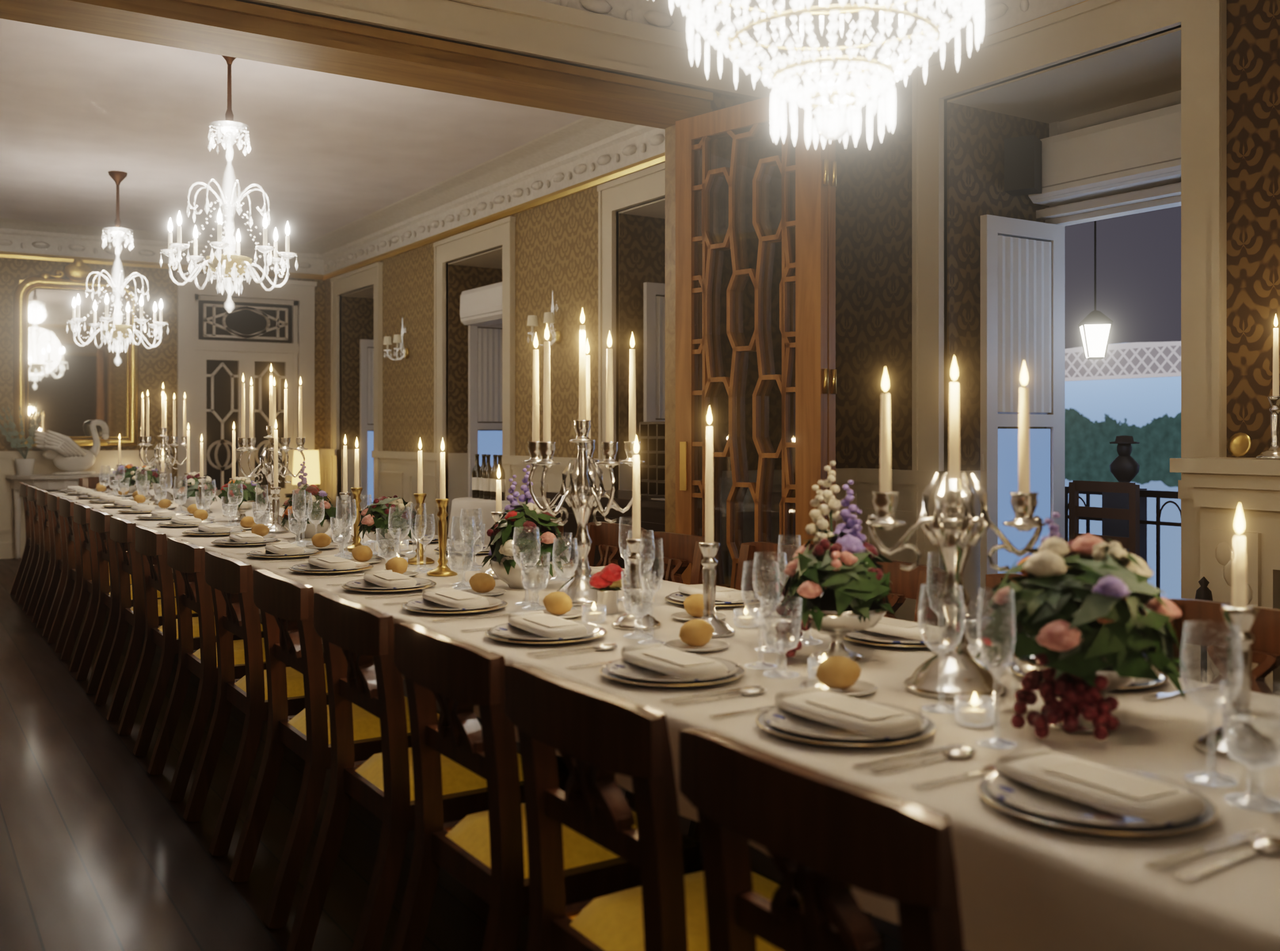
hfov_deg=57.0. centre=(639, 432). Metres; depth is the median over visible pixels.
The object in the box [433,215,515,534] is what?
door frame
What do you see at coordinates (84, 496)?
dinner plate
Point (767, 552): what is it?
dining chair
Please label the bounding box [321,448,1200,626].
wainscoting
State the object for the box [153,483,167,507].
water goblet
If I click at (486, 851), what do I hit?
dining chair
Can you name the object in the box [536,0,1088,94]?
trim
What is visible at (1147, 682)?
dinner plate
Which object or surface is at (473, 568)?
wine glass
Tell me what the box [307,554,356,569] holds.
napkin
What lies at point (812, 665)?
tealight candle
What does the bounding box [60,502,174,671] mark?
dining chair
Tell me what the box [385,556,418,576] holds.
bread roll
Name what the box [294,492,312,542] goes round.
wine glass
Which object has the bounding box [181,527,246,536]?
dinner plate
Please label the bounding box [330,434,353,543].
candlestick
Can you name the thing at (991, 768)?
fork
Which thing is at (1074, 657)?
flower arrangement
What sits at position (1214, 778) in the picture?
wine glass
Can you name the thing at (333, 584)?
fork
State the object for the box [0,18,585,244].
ceiling
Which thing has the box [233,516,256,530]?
bread roll
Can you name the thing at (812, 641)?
water goblet
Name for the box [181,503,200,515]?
bread roll
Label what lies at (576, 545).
wine glass
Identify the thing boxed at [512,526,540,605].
wine glass
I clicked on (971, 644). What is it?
water goblet
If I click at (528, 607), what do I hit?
water goblet
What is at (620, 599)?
champagne flute
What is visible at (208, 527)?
napkin
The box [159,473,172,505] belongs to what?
wine glass
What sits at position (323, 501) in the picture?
wine glass
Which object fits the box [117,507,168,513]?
dinner plate
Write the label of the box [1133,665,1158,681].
napkin
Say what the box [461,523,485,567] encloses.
water goblet
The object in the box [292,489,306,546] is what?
champagne flute
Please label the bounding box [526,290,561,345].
wall sconce
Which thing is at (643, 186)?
door frame
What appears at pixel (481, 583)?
bread roll
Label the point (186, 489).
water goblet
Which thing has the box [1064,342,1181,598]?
backdrop
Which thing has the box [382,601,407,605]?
fork
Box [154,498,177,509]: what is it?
bread roll
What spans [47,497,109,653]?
dining chair
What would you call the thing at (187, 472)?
candlestick
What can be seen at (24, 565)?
dining chair
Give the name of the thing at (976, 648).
fork
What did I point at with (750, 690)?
soup spoon
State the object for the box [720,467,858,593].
wainscoting
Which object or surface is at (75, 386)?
wall mirror
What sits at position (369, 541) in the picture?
water goblet
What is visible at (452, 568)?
water goblet
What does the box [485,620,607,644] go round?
dinner plate
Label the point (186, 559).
dining chair
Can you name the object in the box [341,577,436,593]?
dinner plate
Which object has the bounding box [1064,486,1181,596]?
railing
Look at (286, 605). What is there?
dining chair
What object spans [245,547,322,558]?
dinner plate
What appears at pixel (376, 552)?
wine glass
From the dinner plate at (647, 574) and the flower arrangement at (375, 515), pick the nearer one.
the dinner plate at (647, 574)
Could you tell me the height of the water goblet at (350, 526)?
0.150 m
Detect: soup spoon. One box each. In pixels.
[533,643,616,658]
[671,686,766,706]
[869,746,976,775]
[978,657,1012,664]
[1172,836,1279,883]
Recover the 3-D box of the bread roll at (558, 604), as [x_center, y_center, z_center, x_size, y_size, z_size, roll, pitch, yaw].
[-0.211,0.441,3.040,0.140,0.066,0.142,0,0,-43]
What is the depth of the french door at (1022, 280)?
5.68 m
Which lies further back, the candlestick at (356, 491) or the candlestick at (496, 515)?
the candlestick at (356, 491)
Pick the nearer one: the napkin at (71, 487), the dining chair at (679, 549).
the dining chair at (679, 549)
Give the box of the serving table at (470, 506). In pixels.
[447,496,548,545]
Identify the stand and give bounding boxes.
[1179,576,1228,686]
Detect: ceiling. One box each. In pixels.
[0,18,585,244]
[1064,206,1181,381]
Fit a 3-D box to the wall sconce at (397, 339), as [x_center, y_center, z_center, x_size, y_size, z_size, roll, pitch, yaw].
[-2.300,-0.895,11.206,0.192,0.410,0.345,0,0,-33]
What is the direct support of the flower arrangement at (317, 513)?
on the tablecloth
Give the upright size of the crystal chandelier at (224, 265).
1.420 m
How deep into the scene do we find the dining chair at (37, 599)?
7.86 m
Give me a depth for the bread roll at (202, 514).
6.28 m
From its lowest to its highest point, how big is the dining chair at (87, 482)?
0.866 m
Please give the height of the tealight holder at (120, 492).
0.066 m
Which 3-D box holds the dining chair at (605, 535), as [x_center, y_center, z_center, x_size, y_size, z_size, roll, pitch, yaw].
[-0.290,0.813,4.800,0.606,0.866,0.453,0,0,-33]
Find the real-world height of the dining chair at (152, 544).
0.866 m
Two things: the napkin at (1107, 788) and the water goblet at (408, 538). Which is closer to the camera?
the napkin at (1107, 788)
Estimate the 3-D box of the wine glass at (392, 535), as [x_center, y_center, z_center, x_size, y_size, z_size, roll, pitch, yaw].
[-0.850,0.368,4.169,0.078,0.212,0.078,0,0,-33]
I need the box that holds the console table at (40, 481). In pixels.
[5,473,115,559]
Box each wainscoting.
[0,448,323,558]
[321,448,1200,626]
[720,467,858,593]
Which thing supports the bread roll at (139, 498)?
on the tablecloth
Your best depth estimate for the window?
13.01 m
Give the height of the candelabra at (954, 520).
0.617 m
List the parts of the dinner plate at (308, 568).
plate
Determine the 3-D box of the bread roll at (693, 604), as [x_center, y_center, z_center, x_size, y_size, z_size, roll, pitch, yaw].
[0.149,0.441,2.997,0.140,0.066,0.142,0,0,-33]
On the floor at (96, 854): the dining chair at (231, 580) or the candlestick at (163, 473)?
the dining chair at (231, 580)
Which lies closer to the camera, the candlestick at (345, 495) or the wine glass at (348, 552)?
the wine glass at (348, 552)
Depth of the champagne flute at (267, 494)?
5.43 m
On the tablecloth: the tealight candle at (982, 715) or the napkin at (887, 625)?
the tealight candle at (982, 715)
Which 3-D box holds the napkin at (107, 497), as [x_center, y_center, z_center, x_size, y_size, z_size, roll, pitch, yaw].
[-3.600,0.441,8.024,0.113,0.024,0.250,0,0,-36]
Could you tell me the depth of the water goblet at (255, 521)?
5.51 m
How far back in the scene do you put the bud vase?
3.08 m
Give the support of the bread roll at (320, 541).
on the tablecloth
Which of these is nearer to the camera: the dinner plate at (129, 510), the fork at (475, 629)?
the fork at (475, 629)
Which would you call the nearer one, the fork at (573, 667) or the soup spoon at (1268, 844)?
the soup spoon at (1268, 844)
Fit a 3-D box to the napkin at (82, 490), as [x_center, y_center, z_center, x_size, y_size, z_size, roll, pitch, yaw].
[-4.247,0.441,9.035,0.113,0.024,0.250,0,0,-32]
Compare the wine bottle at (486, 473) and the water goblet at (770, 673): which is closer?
the water goblet at (770, 673)
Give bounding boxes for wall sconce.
[383,317,409,360]
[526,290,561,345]
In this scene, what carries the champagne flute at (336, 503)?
on the tablecloth
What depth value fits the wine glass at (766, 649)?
2.57 m
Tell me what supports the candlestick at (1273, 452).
on the fireplace mantel
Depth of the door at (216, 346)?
12.92 m
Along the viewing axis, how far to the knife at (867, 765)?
1.71 m
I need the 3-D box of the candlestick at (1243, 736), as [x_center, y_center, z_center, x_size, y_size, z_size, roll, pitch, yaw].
[0.893,0.289,1.758,0.124,0.370,0.121,0,0,-33]
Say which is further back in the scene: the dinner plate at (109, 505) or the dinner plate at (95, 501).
the dinner plate at (95, 501)
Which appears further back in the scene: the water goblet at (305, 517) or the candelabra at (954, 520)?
the water goblet at (305, 517)
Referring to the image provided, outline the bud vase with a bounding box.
[589,563,626,614]
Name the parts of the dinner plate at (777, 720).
plate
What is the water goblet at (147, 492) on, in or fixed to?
on the tablecloth
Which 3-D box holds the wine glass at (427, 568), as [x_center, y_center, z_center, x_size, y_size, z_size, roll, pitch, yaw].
[-0.749,0.379,4.103,0.070,0.191,0.070,0,0,-33]
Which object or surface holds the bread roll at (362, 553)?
on the tablecloth
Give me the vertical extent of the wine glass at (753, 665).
0.212 m
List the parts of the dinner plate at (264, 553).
plate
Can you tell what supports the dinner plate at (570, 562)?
on the tablecloth
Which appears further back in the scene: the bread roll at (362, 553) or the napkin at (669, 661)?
the bread roll at (362, 553)
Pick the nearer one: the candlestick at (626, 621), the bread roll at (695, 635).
the bread roll at (695, 635)
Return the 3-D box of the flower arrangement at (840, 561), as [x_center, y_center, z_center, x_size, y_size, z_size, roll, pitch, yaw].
[0.407,0.267,2.475,0.246,0.416,0.243,0,0,-1]
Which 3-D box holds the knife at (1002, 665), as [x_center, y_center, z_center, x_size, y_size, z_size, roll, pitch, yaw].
[0.790,0.473,2.428,0.222,0.004,0.019,0,0,-33]
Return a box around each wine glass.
[100,465,110,490]
[113,466,124,494]
[135,470,147,501]
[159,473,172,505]
[173,475,187,511]
[201,479,215,517]
[227,483,243,524]
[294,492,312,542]
[307,499,324,545]
[337,498,356,554]
[353,494,372,545]
[366,504,382,554]
[387,506,410,567]
[414,513,435,570]
[451,515,475,585]
[459,508,482,570]
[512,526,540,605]
[552,537,578,609]
[626,530,654,610]
[741,560,779,669]
[752,551,787,652]
[917,583,965,713]
[1180,621,1243,786]
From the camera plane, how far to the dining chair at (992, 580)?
3.20 m
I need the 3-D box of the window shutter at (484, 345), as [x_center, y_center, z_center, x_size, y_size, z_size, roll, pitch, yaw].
[-0.991,-0.135,10.245,0.629,2.750,1.210,0,0,-33]
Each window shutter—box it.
[467,323,502,497]
[643,282,664,421]
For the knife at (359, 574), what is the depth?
3.87 m
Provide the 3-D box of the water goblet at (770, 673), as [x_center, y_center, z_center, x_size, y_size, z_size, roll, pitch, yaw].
[0.277,0.399,2.314,0.082,0.150,0.082,0,0,-33]
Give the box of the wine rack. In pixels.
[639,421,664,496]
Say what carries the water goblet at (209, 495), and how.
on the tablecloth
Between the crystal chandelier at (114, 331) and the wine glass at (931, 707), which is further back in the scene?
the crystal chandelier at (114, 331)
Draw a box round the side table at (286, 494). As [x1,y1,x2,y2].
[284,492,328,496]
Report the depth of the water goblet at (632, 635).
2.74 m
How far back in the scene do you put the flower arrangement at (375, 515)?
4.43 m
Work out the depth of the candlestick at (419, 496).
4.29 m
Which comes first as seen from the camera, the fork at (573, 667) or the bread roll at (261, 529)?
the fork at (573, 667)
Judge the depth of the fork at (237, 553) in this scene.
4.61 m
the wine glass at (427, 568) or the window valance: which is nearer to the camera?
the wine glass at (427, 568)
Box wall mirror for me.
[13,258,139,448]
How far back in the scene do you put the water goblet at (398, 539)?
4.00 m
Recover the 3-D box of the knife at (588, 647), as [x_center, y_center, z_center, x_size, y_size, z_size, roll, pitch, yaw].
[-0.146,0.473,2.578,0.222,0.004,0.019,0,0,-33]
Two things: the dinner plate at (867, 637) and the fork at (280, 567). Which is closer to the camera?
the dinner plate at (867, 637)
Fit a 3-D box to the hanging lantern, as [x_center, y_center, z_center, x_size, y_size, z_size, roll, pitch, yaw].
[2.591,-0.980,6.714,0.164,1.120,0.164,0,0,12]
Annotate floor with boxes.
[0,557,901,950]
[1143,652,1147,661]
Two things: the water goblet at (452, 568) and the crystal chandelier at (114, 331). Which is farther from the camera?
the crystal chandelier at (114, 331)
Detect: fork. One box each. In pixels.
[236,552,247,554]
[277,566,291,568]
[326,583,345,585]
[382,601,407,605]
[459,627,492,632]
[565,660,612,669]
[708,703,776,719]
[911,763,997,790]
[930,647,979,654]
[1140,684,1218,700]
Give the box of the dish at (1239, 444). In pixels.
[1227,432,1251,456]
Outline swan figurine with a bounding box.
[33,419,110,474]
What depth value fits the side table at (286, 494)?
12.71 m
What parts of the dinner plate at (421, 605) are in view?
plate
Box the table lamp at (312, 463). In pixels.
[291,450,320,484]
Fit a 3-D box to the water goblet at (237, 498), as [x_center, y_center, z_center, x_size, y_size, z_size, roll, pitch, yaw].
[-2.094,0.399,6.021,0.082,0.150,0.082,0,0,-33]
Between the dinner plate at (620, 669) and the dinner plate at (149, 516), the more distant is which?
the dinner plate at (149, 516)
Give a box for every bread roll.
[92,482,110,490]
[95,484,110,493]
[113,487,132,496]
[128,490,148,500]
[133,494,151,503]
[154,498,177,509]
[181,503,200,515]
[193,509,214,520]
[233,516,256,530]
[250,523,276,537]
[303,532,338,550]
[348,545,382,564]
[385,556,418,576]
[460,572,506,596]
[534,591,581,619]
[664,618,728,652]
[671,593,726,621]
[799,655,877,696]
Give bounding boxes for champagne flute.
[255,484,268,523]
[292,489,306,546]
[336,496,351,558]
[409,503,427,573]
[618,516,630,600]
[637,538,664,644]
[777,534,802,636]
[926,551,944,650]
[975,588,1017,748]
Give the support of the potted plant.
on the console table at (40, 481)
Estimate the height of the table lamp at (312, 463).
0.470 m
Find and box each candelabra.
[136,382,187,501]
[235,363,307,527]
[522,307,645,606]
[865,355,1045,701]
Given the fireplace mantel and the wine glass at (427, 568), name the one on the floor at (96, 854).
the fireplace mantel
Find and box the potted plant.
[0,401,43,475]
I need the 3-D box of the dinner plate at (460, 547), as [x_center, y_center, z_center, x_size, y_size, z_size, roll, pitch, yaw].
[-0.674,0.464,4.673,0.283,0.021,0.283,0,0,-33]
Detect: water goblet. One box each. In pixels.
[98,473,109,490]
[108,474,120,494]
[117,477,129,498]
[136,480,149,501]
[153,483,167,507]
[173,486,187,512]
[195,491,210,518]
[221,496,238,526]
[252,501,270,534]
[287,508,307,545]
[330,516,352,557]
[364,507,376,542]
[375,527,400,569]
[405,514,425,554]
[447,538,474,589]
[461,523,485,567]
[520,551,550,610]
[549,532,572,580]
[621,570,656,638]
[623,549,653,605]
[760,596,802,678]
[798,592,823,644]
[965,601,996,676]
[1219,679,1279,811]
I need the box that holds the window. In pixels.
[359,338,373,520]
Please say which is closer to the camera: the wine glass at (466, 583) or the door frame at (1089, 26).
the wine glass at (466, 583)
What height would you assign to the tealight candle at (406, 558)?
0.051 m
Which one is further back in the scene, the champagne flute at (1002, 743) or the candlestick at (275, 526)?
the candlestick at (275, 526)
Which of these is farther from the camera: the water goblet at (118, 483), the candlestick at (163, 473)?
the water goblet at (118, 483)
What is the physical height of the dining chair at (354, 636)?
0.866 m
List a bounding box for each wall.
[0,257,325,498]
[325,0,1279,626]
[710,82,856,470]
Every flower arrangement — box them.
[111,463,139,493]
[128,465,159,497]
[174,471,217,508]
[218,476,266,521]
[280,461,336,538]
[357,494,416,558]
[481,464,569,588]
[775,460,894,663]
[974,511,1189,740]
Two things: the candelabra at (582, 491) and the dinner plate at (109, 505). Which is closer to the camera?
the candelabra at (582, 491)
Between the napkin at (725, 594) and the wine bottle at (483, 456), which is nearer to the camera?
the napkin at (725, 594)
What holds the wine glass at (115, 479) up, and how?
on the tablecloth
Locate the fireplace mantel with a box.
[1169,456,1279,696]
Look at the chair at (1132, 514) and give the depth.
6.74 m
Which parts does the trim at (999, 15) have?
cornice room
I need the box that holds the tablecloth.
[50,488,1279,950]
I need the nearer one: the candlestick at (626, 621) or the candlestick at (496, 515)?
the candlestick at (626, 621)
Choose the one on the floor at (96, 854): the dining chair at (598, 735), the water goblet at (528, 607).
the dining chair at (598, 735)
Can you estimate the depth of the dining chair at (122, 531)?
5.15 m
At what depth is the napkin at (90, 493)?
8.46 m
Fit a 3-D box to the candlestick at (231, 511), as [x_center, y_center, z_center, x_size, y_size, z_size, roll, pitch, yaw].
[-2.311,0.204,6.713,0.124,0.540,0.121,0,0,-33]
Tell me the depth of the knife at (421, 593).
3.41 m
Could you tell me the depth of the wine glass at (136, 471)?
8.15 m
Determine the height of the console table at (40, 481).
0.825 m
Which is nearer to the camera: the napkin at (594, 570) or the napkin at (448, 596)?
the napkin at (448, 596)
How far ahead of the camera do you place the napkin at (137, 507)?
6.93 m
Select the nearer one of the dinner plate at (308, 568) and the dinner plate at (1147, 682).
the dinner plate at (1147, 682)
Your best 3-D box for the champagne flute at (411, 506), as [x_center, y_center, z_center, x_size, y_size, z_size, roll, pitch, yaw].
[-0.756,0.357,4.021,0.062,0.235,0.062,0,0,-33]
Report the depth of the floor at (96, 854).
3.56 m
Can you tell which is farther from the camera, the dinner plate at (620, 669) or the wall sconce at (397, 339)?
the wall sconce at (397, 339)
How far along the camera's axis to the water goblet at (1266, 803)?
1.51 m
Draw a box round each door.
[175,271,317,508]
[675,82,836,600]
[980,89,1181,636]
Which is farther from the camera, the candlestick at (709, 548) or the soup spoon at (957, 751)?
the candlestick at (709, 548)
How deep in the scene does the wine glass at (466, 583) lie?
3.70 m
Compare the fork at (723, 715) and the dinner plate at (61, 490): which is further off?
the dinner plate at (61, 490)
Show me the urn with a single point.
(1124, 468)
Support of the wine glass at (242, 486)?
on the tablecloth
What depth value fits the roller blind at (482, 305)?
10.15 m
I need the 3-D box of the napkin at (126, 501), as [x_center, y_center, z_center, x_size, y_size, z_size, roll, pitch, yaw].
[-3.277,0.441,7.519,0.113,0.024,0.250,0,0,-33]
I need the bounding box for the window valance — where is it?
[1028,103,1181,206]
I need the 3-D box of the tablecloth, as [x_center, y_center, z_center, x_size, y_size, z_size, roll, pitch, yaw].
[-1.300,0.858,5.039,1.074,0.765,11.366,0,0,-33]
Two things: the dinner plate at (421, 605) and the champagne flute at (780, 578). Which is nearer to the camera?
the champagne flute at (780, 578)
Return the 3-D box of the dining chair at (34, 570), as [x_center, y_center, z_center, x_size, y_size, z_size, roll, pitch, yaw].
[-4.142,0.813,8.533,0.606,0.866,0.453,0,0,-33]
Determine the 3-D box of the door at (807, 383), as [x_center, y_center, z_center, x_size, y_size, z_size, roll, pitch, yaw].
[0.487,-0.090,5.106,0.107,2.660,0.846,0,0,-44]
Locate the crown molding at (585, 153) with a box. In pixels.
[0,116,664,280]
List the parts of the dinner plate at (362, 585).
plate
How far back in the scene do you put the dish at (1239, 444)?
4.24 m
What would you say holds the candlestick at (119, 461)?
on the tablecloth
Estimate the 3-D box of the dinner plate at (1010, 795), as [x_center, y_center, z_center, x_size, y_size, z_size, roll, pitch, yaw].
[0.575,0.464,1.495,0.283,0.021,0.283,0,0,-33]
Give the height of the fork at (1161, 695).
0.006 m
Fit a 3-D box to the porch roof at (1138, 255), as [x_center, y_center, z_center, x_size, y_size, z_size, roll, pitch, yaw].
[1.862,-1.115,10.331,4.230,1.270,20.600,0,0,-33]
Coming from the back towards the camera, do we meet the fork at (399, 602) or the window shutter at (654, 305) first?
the window shutter at (654, 305)
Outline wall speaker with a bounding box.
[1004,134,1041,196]
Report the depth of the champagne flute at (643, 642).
2.66 m
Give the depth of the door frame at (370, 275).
12.31 m
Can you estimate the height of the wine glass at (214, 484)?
0.212 m
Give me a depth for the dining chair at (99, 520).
5.71 m
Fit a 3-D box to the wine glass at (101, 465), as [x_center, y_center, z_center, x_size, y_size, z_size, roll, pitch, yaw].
[-4.323,0.368,9.544,0.078,0.212,0.078,0,0,-33]
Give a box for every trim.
[234,0,801,151]
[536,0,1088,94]
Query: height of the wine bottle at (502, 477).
0.320 m
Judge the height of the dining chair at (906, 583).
0.866 m
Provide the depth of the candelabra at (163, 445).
8.21 m
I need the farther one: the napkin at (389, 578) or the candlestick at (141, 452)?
the candlestick at (141, 452)
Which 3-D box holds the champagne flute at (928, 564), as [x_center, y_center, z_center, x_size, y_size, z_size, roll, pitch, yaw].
[0.603,0.357,2.362,0.062,0.235,0.062,0,0,-33]
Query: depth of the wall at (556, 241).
5.93 m
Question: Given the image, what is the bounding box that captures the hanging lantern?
[1077,220,1113,359]
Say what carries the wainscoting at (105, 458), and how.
attached to the wall at (157, 365)
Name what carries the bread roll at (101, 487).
on the tablecloth
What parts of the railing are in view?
balcony railing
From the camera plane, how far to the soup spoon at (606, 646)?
2.55 m
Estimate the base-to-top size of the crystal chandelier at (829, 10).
1.503 m
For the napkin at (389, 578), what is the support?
on the dinner plate at (362, 585)
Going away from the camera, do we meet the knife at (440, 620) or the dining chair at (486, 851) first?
the dining chair at (486, 851)
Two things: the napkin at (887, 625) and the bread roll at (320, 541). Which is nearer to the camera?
the napkin at (887, 625)
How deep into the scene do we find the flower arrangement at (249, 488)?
6.29 m
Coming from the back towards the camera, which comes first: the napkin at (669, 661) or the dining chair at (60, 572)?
the dining chair at (60, 572)
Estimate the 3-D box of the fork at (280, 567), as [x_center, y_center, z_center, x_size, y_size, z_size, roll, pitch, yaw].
[-1.179,0.472,4.178,0.206,0.006,0.024,0,0,-33]
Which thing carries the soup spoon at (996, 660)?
on the tablecloth
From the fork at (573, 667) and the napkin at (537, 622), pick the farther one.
the napkin at (537, 622)
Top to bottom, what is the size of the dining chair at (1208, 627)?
0.866 m
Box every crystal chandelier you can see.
[65,170,169,366]
[159,55,298,313]
[647,0,984,148]
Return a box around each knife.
[260,558,309,562]
[306,573,363,578]
[364,592,422,599]
[431,613,508,622]
[526,643,615,655]
[660,684,762,702]
[851,743,965,770]
[987,661,1015,668]
[1143,828,1265,872]
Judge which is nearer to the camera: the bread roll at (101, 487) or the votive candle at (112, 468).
the bread roll at (101, 487)
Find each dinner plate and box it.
[57,488,96,492]
[65,491,105,495]
[75,494,118,498]
[87,498,132,503]
[101,503,149,508]
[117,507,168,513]
[135,513,190,520]
[156,520,215,527]
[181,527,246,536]
[210,536,280,546]
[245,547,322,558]
[288,561,373,574]
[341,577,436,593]
[401,534,450,543]
[401,595,508,614]
[433,544,490,554]
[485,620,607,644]
[561,558,573,565]
[569,572,658,585]
[599,654,745,687]
[664,591,766,607]
[756,700,935,746]
[843,626,941,648]
[977,764,1217,835]
[1010,663,1167,689]
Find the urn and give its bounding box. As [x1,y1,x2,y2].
[1102,435,1147,581]
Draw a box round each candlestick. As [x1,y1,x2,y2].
[111,433,123,491]
[138,430,150,494]
[153,449,172,504]
[178,423,189,506]
[196,433,212,513]
[222,421,240,516]
[267,418,289,533]
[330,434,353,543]
[343,437,363,551]
[408,437,434,564]
[427,437,458,576]
[484,465,505,578]
[611,434,661,630]
[698,405,734,637]
[1193,503,1279,762]
[1255,313,1279,459]
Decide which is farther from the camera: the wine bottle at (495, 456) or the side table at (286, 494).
the side table at (286, 494)
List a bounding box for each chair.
[9,482,34,600]
[17,485,43,611]
[25,488,54,623]
[35,492,67,637]
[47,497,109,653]
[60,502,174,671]
[75,508,176,694]
[78,476,115,490]
[93,515,214,721]
[117,525,263,756]
[147,536,325,801]
[183,551,328,855]
[228,569,440,928]
[286,592,566,950]
[390,622,703,950]
[504,663,884,950]
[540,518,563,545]
[546,489,664,577]
[587,521,646,569]
[625,541,801,840]
[641,531,715,584]
[679,728,964,950]
[863,572,1126,920]
[875,560,946,626]
[1066,480,1139,567]
[1156,597,1279,695]
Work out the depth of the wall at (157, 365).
12.39 m
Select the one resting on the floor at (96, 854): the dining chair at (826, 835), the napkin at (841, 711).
the dining chair at (826, 835)
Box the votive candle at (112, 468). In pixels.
[108,468,114,473]
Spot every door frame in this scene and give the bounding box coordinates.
[0,0,713,532]
[330,261,382,519]
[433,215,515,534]
[597,162,664,490]
[909,0,1226,681]
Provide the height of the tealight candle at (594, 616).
0.051 m
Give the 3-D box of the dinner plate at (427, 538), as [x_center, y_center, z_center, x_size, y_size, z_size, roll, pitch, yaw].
[-0.970,0.464,5.136,0.283,0.021,0.283,0,0,-33]
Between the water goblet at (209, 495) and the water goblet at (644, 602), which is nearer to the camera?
the water goblet at (644, 602)
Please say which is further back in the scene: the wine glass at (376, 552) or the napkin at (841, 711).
the wine glass at (376, 552)
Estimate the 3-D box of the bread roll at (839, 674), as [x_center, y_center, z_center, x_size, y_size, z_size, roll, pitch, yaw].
[0.363,0.441,2.161,0.142,0.066,0.140,0,0,7]
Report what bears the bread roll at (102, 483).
on the tablecloth
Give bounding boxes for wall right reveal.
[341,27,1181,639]
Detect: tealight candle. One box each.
[389,554,408,568]
[393,539,409,550]
[581,601,606,623]
[733,607,758,627]
[807,653,825,679]
[954,691,995,726]
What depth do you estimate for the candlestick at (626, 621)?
2.88 m
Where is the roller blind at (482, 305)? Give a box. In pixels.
[459,281,502,325]
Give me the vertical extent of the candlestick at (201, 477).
0.470 m
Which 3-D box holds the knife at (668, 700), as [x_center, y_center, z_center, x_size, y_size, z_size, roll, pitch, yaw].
[0.134,0.473,2.140,0.222,0.004,0.019,0,0,-33]
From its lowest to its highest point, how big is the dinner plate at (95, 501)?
0.021 m
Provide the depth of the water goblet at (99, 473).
9.46 m
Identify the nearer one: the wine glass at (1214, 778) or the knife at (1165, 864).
the knife at (1165, 864)
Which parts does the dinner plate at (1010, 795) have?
plate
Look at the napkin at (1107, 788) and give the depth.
1.46 m
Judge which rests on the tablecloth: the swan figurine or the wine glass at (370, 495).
the wine glass at (370, 495)
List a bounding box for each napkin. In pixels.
[67,485,85,490]
[75,488,94,492]
[87,491,107,496]
[98,494,122,500]
[113,498,137,505]
[131,503,154,510]
[150,509,176,516]
[170,515,202,523]
[197,523,230,532]
[229,531,264,542]
[264,541,304,554]
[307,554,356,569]
[363,569,416,587]
[422,587,489,608]
[508,610,587,637]
[589,565,645,580]
[621,642,728,679]
[677,583,753,601]
[774,686,922,736]
[864,616,944,640]
[995,746,1204,823]
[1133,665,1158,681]
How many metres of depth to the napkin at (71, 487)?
9.39 m
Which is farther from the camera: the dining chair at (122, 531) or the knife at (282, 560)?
the dining chair at (122, 531)
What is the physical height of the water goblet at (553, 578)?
0.150 m
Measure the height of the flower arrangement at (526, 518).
0.376 m
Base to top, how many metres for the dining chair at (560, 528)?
0.866 m
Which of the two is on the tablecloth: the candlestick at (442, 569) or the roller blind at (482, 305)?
the candlestick at (442, 569)
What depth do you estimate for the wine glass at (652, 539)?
3.16 m
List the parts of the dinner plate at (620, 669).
plate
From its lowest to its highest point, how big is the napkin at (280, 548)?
0.024 m
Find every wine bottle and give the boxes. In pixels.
[471,454,480,497]
[478,454,486,498]
[482,454,492,498]
[489,454,497,500]
[494,454,505,500]
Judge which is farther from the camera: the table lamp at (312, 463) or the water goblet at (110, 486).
the table lamp at (312, 463)
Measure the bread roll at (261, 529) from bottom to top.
0.066 m
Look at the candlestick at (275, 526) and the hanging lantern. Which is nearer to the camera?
the candlestick at (275, 526)
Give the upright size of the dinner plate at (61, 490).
0.021 m
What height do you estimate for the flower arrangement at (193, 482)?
0.234 m
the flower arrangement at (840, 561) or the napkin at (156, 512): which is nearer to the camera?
the flower arrangement at (840, 561)
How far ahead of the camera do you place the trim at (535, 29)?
5.09 m
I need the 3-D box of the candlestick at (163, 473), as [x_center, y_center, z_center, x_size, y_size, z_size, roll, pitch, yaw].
[-3.166,0.289,7.827,0.124,0.370,0.121,0,0,-33]
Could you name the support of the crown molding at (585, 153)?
attached to the wall at (556, 241)
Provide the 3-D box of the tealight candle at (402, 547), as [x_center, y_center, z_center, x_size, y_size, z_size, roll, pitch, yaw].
[-0.969,0.449,4.781,0.064,0.051,0.062,0,0,-33]
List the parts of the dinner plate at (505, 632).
plate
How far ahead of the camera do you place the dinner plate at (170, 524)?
5.91 m
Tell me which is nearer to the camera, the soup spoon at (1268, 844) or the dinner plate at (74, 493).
the soup spoon at (1268, 844)
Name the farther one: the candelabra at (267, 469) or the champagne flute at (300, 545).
the candelabra at (267, 469)

